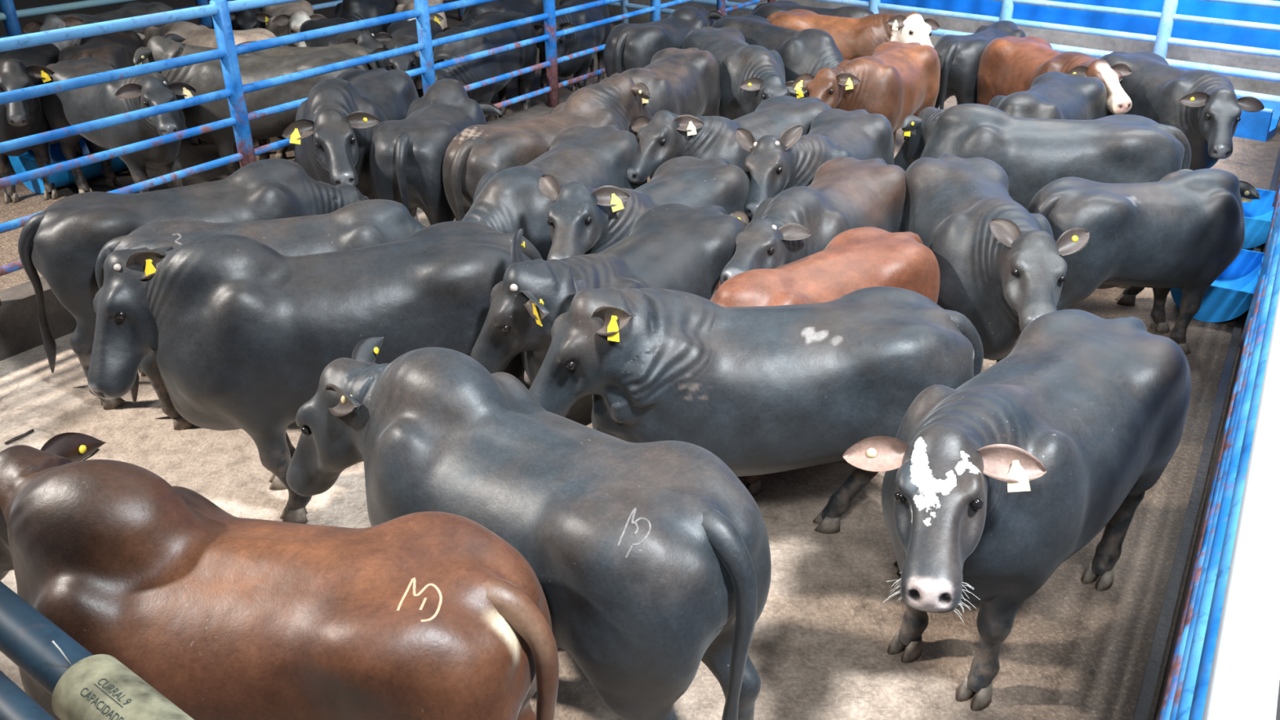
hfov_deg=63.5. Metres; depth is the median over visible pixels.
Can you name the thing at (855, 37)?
cow
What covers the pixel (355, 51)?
cow
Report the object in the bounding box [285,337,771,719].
cow
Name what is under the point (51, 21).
cow
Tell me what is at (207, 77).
cow
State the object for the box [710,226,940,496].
cow
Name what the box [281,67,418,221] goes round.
cow
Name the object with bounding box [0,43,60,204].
cow
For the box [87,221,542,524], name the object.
cow
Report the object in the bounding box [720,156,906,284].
cow
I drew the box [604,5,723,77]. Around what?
cow
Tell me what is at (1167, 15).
fence
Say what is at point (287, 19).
cow
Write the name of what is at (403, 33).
cow
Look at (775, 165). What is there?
cow
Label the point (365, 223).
cow
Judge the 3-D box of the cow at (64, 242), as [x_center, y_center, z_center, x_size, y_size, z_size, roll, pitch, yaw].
[-2.615,-0.615,6.728,2.378,1.301,0.688,-18,33,-31]
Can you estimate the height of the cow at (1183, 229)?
1.212 m
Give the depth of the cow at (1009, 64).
9.88 m
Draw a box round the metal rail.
[1133,148,1279,719]
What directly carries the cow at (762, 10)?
on the floor
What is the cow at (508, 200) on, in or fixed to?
on the floor
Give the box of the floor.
[0,0,1279,719]
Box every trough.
[1170,248,1264,322]
[1233,97,1279,142]
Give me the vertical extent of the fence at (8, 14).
1.620 m
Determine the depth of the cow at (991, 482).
3.84 m
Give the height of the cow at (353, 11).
1.323 m
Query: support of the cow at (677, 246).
on the floor
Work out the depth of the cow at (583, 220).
5.88 m
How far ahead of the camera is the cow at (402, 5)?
12.80 m
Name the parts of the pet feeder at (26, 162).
plate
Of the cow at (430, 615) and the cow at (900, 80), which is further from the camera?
the cow at (900, 80)
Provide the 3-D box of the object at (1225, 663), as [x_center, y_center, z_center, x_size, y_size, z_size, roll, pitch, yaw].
[3.276,-0.519,5.300,0.102,1.637,15.380,16,32,28]
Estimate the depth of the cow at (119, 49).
10.31 m
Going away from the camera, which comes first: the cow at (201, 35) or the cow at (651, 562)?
the cow at (651, 562)
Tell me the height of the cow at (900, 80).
1.292 m
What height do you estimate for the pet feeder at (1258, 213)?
0.275 m
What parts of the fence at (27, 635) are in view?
rail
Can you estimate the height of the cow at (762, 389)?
1.482 m
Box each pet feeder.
[8,137,127,193]
[1240,188,1275,248]
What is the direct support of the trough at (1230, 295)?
on the floor
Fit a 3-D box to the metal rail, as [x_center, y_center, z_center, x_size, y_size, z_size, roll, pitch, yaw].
[3.246,0.414,5.691,0.210,0.380,15.400,16,32,28]
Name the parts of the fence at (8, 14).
post, rail, rail, post, rail, post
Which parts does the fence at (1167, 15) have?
post, post, rail, rail, rail, rail, post, rail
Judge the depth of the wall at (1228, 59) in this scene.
13.19 m
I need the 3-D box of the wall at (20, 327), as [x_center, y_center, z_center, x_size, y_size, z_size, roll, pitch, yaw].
[-2.846,-1.359,9.179,0.260,0.360,18.600,16,32,28]
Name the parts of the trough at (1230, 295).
plate, plate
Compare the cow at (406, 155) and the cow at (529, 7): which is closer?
the cow at (406, 155)
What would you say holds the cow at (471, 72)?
on the floor
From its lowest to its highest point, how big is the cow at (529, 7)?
1.299 m
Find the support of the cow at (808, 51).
on the floor
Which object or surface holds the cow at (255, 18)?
on the floor
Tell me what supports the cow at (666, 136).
on the floor
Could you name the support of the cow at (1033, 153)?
on the floor
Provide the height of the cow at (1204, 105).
1.301 m
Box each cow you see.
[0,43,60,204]
[0,432,559,719]
[17,158,369,409]
[22,1,174,50]
[38,57,195,193]
[57,30,145,175]
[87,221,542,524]
[94,199,425,430]
[133,33,367,175]
[137,21,290,155]
[211,0,272,30]
[235,40,377,160]
[262,0,327,46]
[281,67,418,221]
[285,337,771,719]
[299,17,392,71]
[333,0,396,35]
[368,78,501,225]
[370,18,442,97]
[394,0,447,29]
[413,10,537,122]
[442,0,546,108]
[442,74,652,221]
[461,124,647,261]
[470,203,745,426]
[528,279,983,576]
[533,0,611,91]
[538,155,751,260]
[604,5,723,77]
[610,47,720,179]
[626,95,831,183]
[681,26,806,119]
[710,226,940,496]
[711,14,844,97]
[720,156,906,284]
[735,108,893,217]
[751,0,874,18]
[766,8,939,60]
[792,40,940,151]
[843,309,1191,711]
[893,103,1191,306]
[902,153,1089,362]
[933,20,1026,109]
[977,35,1132,114]
[987,71,1107,119]
[1026,168,1260,354]
[1098,51,1264,170]
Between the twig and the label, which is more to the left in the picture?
the twig
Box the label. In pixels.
[51,640,194,719]
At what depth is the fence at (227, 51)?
8.05 m
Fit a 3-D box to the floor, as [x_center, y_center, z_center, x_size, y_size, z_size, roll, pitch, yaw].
[-5.012,-2.312,11.748,42.000,0.300,29.000,0,28,0]
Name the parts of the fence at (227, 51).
rail, post, rail, rail, rail, rail, post, post, post, post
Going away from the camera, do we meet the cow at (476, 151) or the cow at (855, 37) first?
the cow at (476, 151)
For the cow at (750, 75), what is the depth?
9.84 m
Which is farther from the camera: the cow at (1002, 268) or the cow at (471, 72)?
the cow at (471, 72)
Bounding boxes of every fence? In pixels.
[0,0,466,38]
[0,0,775,306]
[0,581,93,719]
[607,0,757,23]
[810,0,1279,102]
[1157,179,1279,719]
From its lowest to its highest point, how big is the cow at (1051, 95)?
1.272 m
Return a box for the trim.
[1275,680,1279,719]
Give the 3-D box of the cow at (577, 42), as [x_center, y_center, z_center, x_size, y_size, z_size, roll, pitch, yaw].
[-0.846,-3.806,12.872,0.702,1.273,2.291,4,28,9]
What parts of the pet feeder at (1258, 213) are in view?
plate, plate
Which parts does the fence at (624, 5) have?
post, rail, rail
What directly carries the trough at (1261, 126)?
on the floor
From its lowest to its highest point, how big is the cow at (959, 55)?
1.230 m
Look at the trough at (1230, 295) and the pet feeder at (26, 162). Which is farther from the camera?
the pet feeder at (26, 162)
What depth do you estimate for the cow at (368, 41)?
10.75 m
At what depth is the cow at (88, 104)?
9.16 m
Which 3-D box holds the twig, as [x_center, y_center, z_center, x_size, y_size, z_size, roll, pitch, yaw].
[-3.645,0.450,6.074,0.022,0.022,0.173,15,31,26]
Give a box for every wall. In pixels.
[0,93,572,360]
[555,0,1279,125]
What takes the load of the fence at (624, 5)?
on the floor
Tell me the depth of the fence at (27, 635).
1.73 m
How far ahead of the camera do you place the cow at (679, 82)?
9.43 m
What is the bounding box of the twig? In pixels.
[4,428,34,444]

